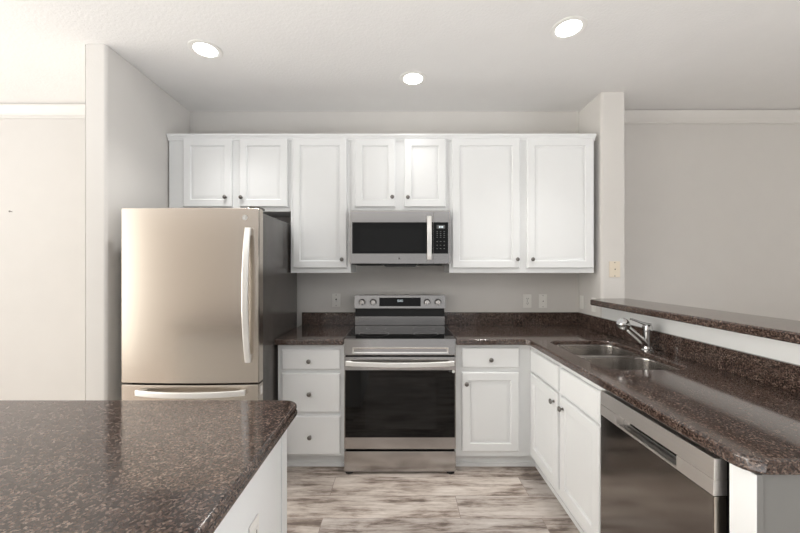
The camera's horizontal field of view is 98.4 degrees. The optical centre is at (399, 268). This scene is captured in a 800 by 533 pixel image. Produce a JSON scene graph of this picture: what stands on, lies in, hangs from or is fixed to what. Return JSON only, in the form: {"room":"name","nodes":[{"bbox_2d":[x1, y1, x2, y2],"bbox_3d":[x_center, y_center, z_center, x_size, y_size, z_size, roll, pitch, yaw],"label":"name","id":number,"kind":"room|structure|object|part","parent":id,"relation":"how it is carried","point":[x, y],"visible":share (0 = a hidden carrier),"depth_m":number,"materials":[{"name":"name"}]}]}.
{"room":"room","nodes":[
{"label":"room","id":0,"kind":"room"},
{"bbox_2d":[0,118,84,399],"bbox_3d":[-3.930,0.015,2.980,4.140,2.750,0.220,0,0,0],"label":"door","id":1,"kind":"structure","parent":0,"point":[42,160],"depth_m":2.87,"materials":[{"name":"paint"}]},
{"bbox_2d":[0,103,84,117],"bbox_3d":[-3.942,-1.304,2.844,4.055,0.104,0.050,0,0,0],"label":"trim","id":2,"kind":"structure","parent":1,"relation":"attached to","point":[7,110],"depth_m":2.84,"materials":[{"name":"paint"}]},
{"bbox_2d":[85,44,189,399],"bbox_3d":[-1.851,0.015,2.532,0.128,2.749,0.896,0,0,-1],"label":"wall","id":3,"kind":"structure","parent":0,"point":[129,117],"depth_m":2.13,"materials":[{"name":"paint"}]},
{"bbox_2d":[0,0,799,111],"bbox_3d":[-0.500,-1.410,0.805,11.200,0.100,4.850,0,0,0],"label":"ceiling","id":4,"kind":"structure","parent":0,"point":[279,55],"depth_m":2.15,"materials":[{"name":"paint"}]},
{"bbox_2d":[187,39,222,59],"bbox_3d":[-1.205,-1.356,2.138,0.192,0.007,0.192,0,0,0],"label":"recessed light","id":5,"kind":"object","parent":4,"relation":"in","point":[202,48],"visible":1,"depth_m":2.13,"materials":[{"name":"white plastic"}]},
{"bbox_2d":[400,71,425,85],"bbox_3d":[0.093,-1.356,2.463,0.192,0.007,0.192,0,0,0],"label":"recessed light","id":6,"kind":"object","parent":4,"relation":"in","point":[410,78],"visible":1,"depth_m":2.45,"materials":[{"name":"white plastic"}]},
{"bbox_2d":[550,16,587,39],"bbox_3d":[0.951,-1.356,1.947,0.192,0.007,0.192,0,0,0],"label":"recessed light","id":7,"kind":"object","parent":4,"relation":"in","point":[569,27],"visible":1,"depth_m":1.94,"materials":[{"name":"white plastic"}]},
{"bbox_2d":[287,467,579,532],"bbox_3d":[-0.500,1.440,1.405,11.200,0.100,3.650,0,0,0],"label":"floor","id":8,"kind":"structure","parent":0,"point":[319,499],"depth_m":2.07,"materials":[{"name":"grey wood"}]},
{"bbox_2d":[122,206,296,399],"bbox_3d":[-1.266,0.503,2.443,0.835,1.771,0.883,0,0,0],"label":"refrigerator","id":9,"kind":"object","parent":8,"relation":"on","point":[208,294],"visible":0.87,"depth_m":2.07,"materials":[{"name":"metal"}]},
{"bbox_3d":[-1.248,0.738,2.039,0.653,0.036,0.075,0,0,0],"label":"drawer handle","id":10,"kind":"part","parent":9,"relation":"part of","materials":[{"name":"silver metal"}]},
{"bbox_3d":[-1.267,0.994,2.102,0.834,0.593,0.076,0,0,0],"label":"freezer drawer","id":11,"kind":"part","parent":9,"relation":"part of","materials":[{"name":"metal"}]},
{"bbox_3d":[-0.905,0.155,2.038,0.036,0.804,0.073,0,0,0],"label":"door handle","id":12,"kind":"part","parent":9,"relation":"part of","materials":[{"name":"silver metal"}]},
{"bbox_2d":[214,430,286,532],"bbox_3d":[-1.171,0.954,0.787,1.559,0.870,0.815,0,0,0],"label":"kitchen island","id":13,"kind":"object","parent":8,"relation":"on","point":[265,495],"visible":0.02,"depth_m":1.02,"materials":[{"name":"paint"}]},
{"bbox_2d":[0,400,297,532],"bbox_3d":[-1.181,0.498,0.781,1.639,0.040,0.963,0,0,0],"label":"island countertop","id":14,"kind":"structure","parent":13,"relation":"on","point":[67,466],"depth_m":0.86,"materials":[{"name":"brown stone"}]},
{"bbox_2d":[248,514,258,532],"bbox_3d":[-0.390,0.731,0.924,0.008,0.112,0.058,0,0,0],"label":"power outlet","id":15,"kind":"object","parent":13,"relation":"attached to","point":[254,528],"visible":1,"depth_m":0.93,"materials":[{"name":"white plastic"}]},
{"bbox_3d":[-0.393,0.954,1.169,0.004,0.870,0.049,0,0,0],"label":"corner trim","id":16,"kind":"part","parent":13,"relation":"part of","materials":[{"name":"paint"}]},
{"bbox_2d":[278,344,344,466],"bbox_3d":[-0.613,0.956,2.653,0.458,0.867,0.646,0,0,0],"label":"base cabinet","id":17,"kind":"object","parent":8,"relation":"on","point":[311,377],"visible":0.8,"depth_m":2.36,"materials":[{"name":"paint"}]},
{"bbox_3d":[-0.610,0.848,2.369,0.402,0.268,0.020,0,0,0],"label":"drawer","id":18,"kind":"part","parent":17,"relation":"part of","materials":[{"name":"paint"}]},
{"bbox_3d":[-0.610,0.620,2.369,0.402,0.136,0.020,0,0,0],"label":"drawer","id":19,"kind":"part","parent":17,"relation":"part of","materials":[{"name":"paint"}]},
{"bbox_3d":[-0.610,1.139,2.369,0.402,0.263,0.020,0,0,0],"label":"drawer","id":20,"kind":"part","parent":17,"relation":"part of","materials":[{"name":"paint"}]},
{"bbox_2d":[275,312,354,344],"bbox_3d":[-0.617,0.445,2.659,0.467,0.146,0.637,0,0,0],"label":"countertop","id":21,"kind":"structure","parent":17,"relation":"on","point":[317,328],"depth_m":2.68,"materials":[{"name":"brown stone"}]},
{"bbox_2d":[344,294,455,473],"bbox_3d":[0.000,0.803,2.615,0.757,1.172,0.679,0,0,0],"label":"range","id":22,"kind":"object","parent":8,"relation":"on","point":[400,351],"visible":1,"depth_m":2.33,"materials":[{"name":"silver metal"}]},
{"bbox_3d":[-0.001,0.274,2.905,0.754,0.113,0.091,0,0,0],"label":"control panel","id":23,"kind":"part","parent":22,"relation":"part of","materials":[{"name":"metal"}]},
{"bbox_3d":[0.000,1.303,2.356,0.757,0.138,0.043,0,0,0],"label":"storage drawer","id":24,"kind":"part","parent":22,"relation":"part of","materials":[{"name":"metal"}]},
{"bbox_3d":[0.000,0.906,2.354,0.757,0.624,0.045,0,0,0],"label":"oven door","id":25,"kind":"part","parent":22,"relation":"part of","materials":[{"name":"glass"}]},
{"bbox_3d":[0.000,0.635,2.303,0.728,0.038,0.056,0,0,0],"label":"oven handle","id":26,"kind":"part","parent":22,"relation":"part of","materials":[{"name":"silver metal"}]},
{"bbox_3d":[0.000,0.911,2.330,0.742,0.454,0.002,0,0,0],"label":"oven glass","id":27,"kind":"part","parent":22,"relation":"part of","materials":[{"name":"black glass"}]},
{"bbox_2d":[345,325,454,337],"bbox_3d":[0.000,0.481,2.628,0.757,0.016,0.553,0,0,0],"label":"cooktop","id":28,"kind":"object","parent":22,"relation":"in","point":[358,331],"depth_m":2.61,"materials":[{"name":"black glass"}]},
{"bbox_3d":[0.004,0.551,2.333,0.653,0.047,0.003,0,0,0],"label":"pressed frame","id":29,"kind":"part","parent":22,"relation":"part of","materials":[{"name":"metal"}]},
{"bbox_2d":[455,344,535,466],"bbox_3d":[0.669,0.956,2.653,0.572,0.867,0.646,0,0,0],"label":"base cabinet","id":30,"kind":"object","parent":8,"relation":"on","point":[493,381],"visible":0.82,"depth_m":2.36,"materials":[{"name":"paint"}]},
{"bbox_3d":[0.620,0.608,2.369,0.392,0.135,0.020,0,0,0],"label":"drawer","id":31,"kind":"part","parent":30,"relation":"part of","materials":[{"name":"paint"}]},
{"bbox_3d":[0.620,0.979,2.369,0.392,0.543,0.021,0,0,0],"label":"door","id":32,"kind":"part","parent":30,"relation":"part of","materials":[{"name":"paint"}]},
{"bbox_2d":[530,346,604,532],"bbox_3d":[1.193,0.956,2.244,0.684,0.867,1.463,0,0,0],"label":"base cabinet","id":33,"kind":"object","parent":8,"relation":"on","point":[565,416],"visible":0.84,"depth_m":1.82,"materials":[{"name":"paint"}]},
{"bbox_3d":[0.890,0.969,2.133,0.021,0.538,0.398,0,0,0],"label":"door","id":34,"kind":"part","parent":33,"relation":"part of","materials":[{"name":"paint"}]},
{"bbox_3d":[0.890,0.615,2.133,0.020,0.139,0.398,0,0,0],"label":"drawer","id":35,"kind":"part","parent":33,"relation":"part of","materials":[{"name":"paint"}]},
{"bbox_3d":[0.890,0.615,1.716,0.020,0.139,0.376,0,0,0],"label":"drawer","id":36,"kind":"part","parent":33,"relation":"part of","materials":[{"name":"paint"}]},
{"bbox_3d":[0.890,0.969,1.716,0.021,0.538,0.376,0,0,0],"label":"door","id":37,"kind":"part","parent":33,"relation":"part of","materials":[{"name":"paint"}]},
{"bbox_2d":[444,312,799,474],"bbox_3d":[0.963,0.445,1.919,1.160,0.147,2.117,0,0,0],"label":"countertop","id":38,"kind":"structure","parent":33,"relation":"on","point":[743,408],"depth_m":1.43,"materials":[{"name":"brown stone"}]},
{"bbox_2d":[554,344,681,369],"bbox_3d":[1.195,0.596,1.972,0.414,0.192,0.649,0,0,0],"label":"sink","id":39,"kind":"object","parent":38,"relation":"in","point":[607,356],"visible":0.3,"depth_m":1.96,"materials":[{"name":"metal"}]},
{"bbox_3d":[1.195,0.599,2.139,0.394,0.187,0.293,0,0,0],"label":"bowl","id":40,"kind":"part","parent":39,"relation":"part of","materials":[{"name":"metal"}]},
{"bbox_3d":[1.195,0.599,1.809,0.394,0.187,0.302,0,0,0],"label":"bowl","id":41,"kind":"part","parent":39,"relation":"part of","materials":[{"name":"metal"}]},
{"bbox_2d":[616,318,653,351],"bbox_3d":[1.376,0.382,2.017,0.217,0.191,0.068,0,0,-5],"label":"faucet","id":42,"kind":"object","parent":38,"relation":"on","point":[645,340],"visible":1,"depth_m":2.00,"materials":[{"name":"silver metal"}]},
{"bbox_3d":[1.381,0.390,2.019,0.149,0.135,0.041,0,0,-6],"label":"spout","id":43,"kind":"part","parent":42,"relation":"part of","materials":[{"name":"silver metal"}]},
{"bbox_3d":[1.410,0.315,2.025,0.115,0.052,0.030,0,0,0],"label":"lever","id":44,"kind":"part","parent":42,"relation":"part of","materials":[{"name":"silver metal"}]},
{"bbox_2d":[600,390,728,532],"bbox_3d":[1.188,0.960,1.237,0.624,0.859,0.546,0,0,0],"label":"dishwasher","id":45,"kind":"object","parent":8,"relation":"on","point":[655,479],"visible":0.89,"depth_m":1.19,"materials":[{"name":"silver metal"}]},
{"bbox_3d":[0.899,0.613,1.248,0.030,0.043,0.303,0,0,0],"label":"pocket handle","id":46,"kind":"part","parent":45,"relation":"part of","materials":[{"name":"silver metal"}]},
{"bbox_2d":[726,462,728,532],"bbox_3d":[1.208,0.950,1.237,0.584,0.840,0.538,0,0,0],"label":"base cabinet","id":47,"kind":"object","parent":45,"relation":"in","point":[727,463],"depth_m":0.97,"materials":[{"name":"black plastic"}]},
{"bbox_2d":[729,463,799,532],"bbox_3d":[1.218,0.956,0.908,0.634,0.867,0.071,0,0,0],"label":"end panel","id":48,"kind":"object","parent":8,"relation":"on","point":[758,503],"visible":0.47,"depth_m":0.88,"materials":[{"name":"paint"}]},
{"bbox_3d":[0.902,0.956,0.908,0.003,0.867,0.071,0,0,0],"label":"corner post","id":49,"kind":"part","parent":48,"relation":"part of","materials":[{"name":"paint"}]},
{"bbox_3d":[1.228,0.956,0.887,0.614,0.867,0.015,0,0,0],"label":"panel","id":50,"kind":"part","parent":48,"relation":"part of","materials":[{"name":"paint"}]},
{"bbox_2d":[190,112,799,326],"bbox_3d":[1.540,0.015,3.040,6.920,2.750,0.120,0,0,0],"label":"wall","id":51,"kind":"structure","parent":0,"point":[712,211],"depth_m":2.98,"materials":[{"name":"paint"}]},
{"bbox_2d":[169,139,290,216],"bbox_3d":[-1.317,-0.729,2.798,0.940,0.567,0.357,0,0,0],"label":"upper cabinet","id":52,"kind":"object","parent":51,"relation":"attached to","point":[203,173],"visible":0.95,"depth_m":2.65,"materials":[{"name":"paint"}]},
{"bbox_3d":[-1.480,-0.741,2.659,0.374,0.525,0.021,0,0,0],"label":"door","id":53,"kind":"part","parent":52,"relation":"part of","materials":[{"name":"paint"}]},
{"bbox_3d":[-1.049,-0.741,2.659,0.370,0.525,0.021,0,0,0],"label":"door","id":54,"kind":"part","parent":52,"relation":"part of","materials":[{"name":"paint"}]},
{"bbox_2d":[166,134,595,140],"bbox_3d":[-0.143,-1.014,2.809,3.292,0.046,0.334,0,0,0],"label":"crown molding","id":55,"kind":"structure","parent":52,"relation":"attached to","point":[171,137],"depth_m":2.65,"materials":[{"name":"paint"}]},
{"bbox_2d":[291,138,355,272],"bbox_3d":[-0.613,-0.491,2.798,0.464,1.042,0.357,0,0,0],"label":"upper cabinet","id":56,"kind":"object","parent":51,"relation":"attached to","point":[320,167],"visible":0.94,"depth_m":2.65,"materials":[{"name":"paint"}]},
{"bbox_2d":[302,312,354,324],"bbox_3d":[-0.613,0.425,2.967,0.458,0.106,0.019,0,0,0],"label":"backsplash","id":57,"kind":"structure","parent":51,"relation":"attached to","point":[308,318],"depth_m":2.96,"materials":[{"name":"brown stone"}]},
{"bbox_2d":[332,294,339,306],"bbox_3d":[-0.550,0.270,2.970,0.072,0.112,0.017,0,0,0],"label":"light switch","id":58,"kind":"object","parent":51,"relation":"attached to","point":[335,297],"visible":1,"depth_m":2.97,"materials":[{"name":"white plastic"}]},
{"bbox_2d":[351,139,448,210],"bbox_3d":[0.000,-0.732,2.798,0.758,0.560,0.357,0,0,0],"label":"upper cabinet","id":59,"kind":"object","parent":51,"relation":"attached to","point":[387,174],"visible":0.94,"depth_m":2.65,"materials":[{"name":"paint"}]},
{"bbox_3d":[-0.192,-0.740,2.659,0.313,0.525,0.021,0,0,0],"label":"door","id":60,"kind":"part","parent":59,"relation":"part of","materials":[{"name":"paint"}]},
{"bbox_2d":[350,211,449,266],"bbox_3d":[0.000,-0.229,2.759,0.753,0.419,0.435,0,0,0],"label":"microwave","id":61,"kind":"object","parent":59,"relation":"attached to","point":[377,238],"visible":1,"depth_m":2.59,"materials":[{"name":"silver metal"}]},
{"bbox_3d":[-0.056,-0.233,2.589,0.606,0.236,0.002,0,0,0],"label":"door glass","id":62,"kind":"part","parent":61,"relation":"part of","materials":[{"name":"black glass"}]},
{"bbox_3d":[0.217,-0.232,2.565,0.034,0.325,0.048,0,0,0],"label":"door handle","id":63,"kind":"part","parent":61,"relation":"part of","materials":[{"name":"silver metal"}]},
{"bbox_3d":[0.313,-0.239,2.607,0.127,0.397,0.034,0,0,0],"label":"control panel","id":64,"kind":"part","parent":61,"relation":"part of","materials":[{"name":"metal"}]},
{"bbox_3d":[0.193,-0.740,2.659,0.321,0.525,0.021,0,0,0],"label":"door","id":65,"kind":"part","parent":59,"relation":"part of","materials":[{"name":"paint"}]},
{"bbox_2d":[444,312,577,324],"bbox_3d":[0.954,0.425,2.967,1.141,0.106,0.019,0,0,0],"label":"backsplash","id":66,"kind":"structure","parent":51,"relation":"attached to","point":[451,318],"depth_m":2.96,"materials":[{"name":"brown stone"}]},
{"bbox_2d":[444,138,593,272],"bbox_3d":[0.941,-0.491,2.798,1.120,1.042,0.357,0,0,0],"label":"upper cabinet","id":67,"kind":"object","parent":51,"relation":"attached to","point":[516,206],"visible":0.99,"depth_m":2.65,"materials":[{"name":"paint"}]},
{"bbox_3d":[0.661,-0.505,2.659,0.518,0.999,0.021,0,0,0],"label":"door","id":68,"kind":"part","parent":67,"relation":"part of","materials":[{"name":"paint"}]},
{"bbox_3d":[1.231,-0.505,2.659,0.507,0.999,0.021,0,0,0],"label":"door","id":69,"kind":"part","parent":67,"relation":"part of","materials":[{"name":"paint"}]},
{"bbox_2d":[523,294,530,307],"bbox_3d":[1.098,0.277,2.975,0.071,0.114,0.008,0,0,0],"label":"power outlet","id":70,"kind":"object","parent":51,"relation":"attached to","point":[526,297],"visible":1,"depth_m":2.97,"materials":[{"name":"white plastic"}]},
{"bbox_2d":[539,294,546,307],"bbox_3d":[1.233,0.277,2.974,0.071,0.116,0.010,0,0,0],"label":"wall jack","id":71,"kind":"object","parent":51,"relation":"attached to","point":[542,297],"visible":1,"depth_m":2.97,"materials":[{"name":"white plastic"}]},
{"bbox_2d":[624,110,799,123],"bbox_3d":[3.360,-1.304,2.954,3.261,0.104,0.050,0,0,0],"label":"trim","id":72,"kind":"structure","parent":51,"relation":"attached to","point":[630,116],"depth_m":2.96,"materials":[{"name":"paint"}]},
{"bbox_2d":[579,92,623,316],"bbox_3d":[1.636,0.015,2.812,0.182,2.749,0.332,0,0,0],"label":"wall","id":73,"kind":"structure","parent":0,"point":[603,116],"depth_m":2.65,"materials":[{"name":"paint"}]},
{"bbox_2d":[580,295,583,308],"bbox_3d":[1.540,0.282,2.928,0.008,0.112,0.058,0,0,0],"label":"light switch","id":74,"kind":"object","parent":73,"relation":"attached to","point":[581,297],"visible":1,"depth_m":2.92,"materials":[{"name":"white plastic"}]},
{"bbox_2d":[591,298,595,311],"bbox_3d":[1.540,0.285,2.745,0.008,0.112,0.058,0,0,0],"label":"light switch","id":75,"kind":"object","parent":73,"relation":"attached to","point":[593,308],"visible":0.67,"depth_m":2.74,"materials":[{"name":"white plastic"}]},
{"bbox_2d":[609,261,619,276],"bbox_3d":[1.644,0.002,2.640,0.082,0.122,0.010,0,0,0],"label":"light switch","id":76,"kind":"object","parent":73,"relation":"attached to","point":[614,266],"visible":1,"depth_m":2.64,"materials":[{"name":"beige plastic"}]},
{"bbox_2d":[602,307,799,364],"bbox_3d":[1.636,0.829,1.762,0.182,1.122,1.764,0,0,0],"label":"wall","id":77,"kind":"structure","parent":0,"point":[788,352],"depth_m":1.66,"materials":[{"name":"paint"}]},
{"bbox_2d":[578,312,799,393],"bbox_3d":[1.534,0.424,1.921,0.018,0.106,2.112,0,0,0],"label":"backsplash","id":78,"kind":"structure","parent":77,"relation":"attached to","point":[781,374],"depth_m":1.65,"materials":[{"name":"brown stone"}]},
{"bbox_2d":[590,298,799,343],"bbox_3d":[1.571,0.245,1.711,0.342,0.041,1.862,0,0,0],"label":"bar ledge","id":79,"kind":"object","parent":77,"relation":"on","point":[786,330],"visible":1,"depth_m":1.63,"materials":[{"name":"brown stone"}]}
]}

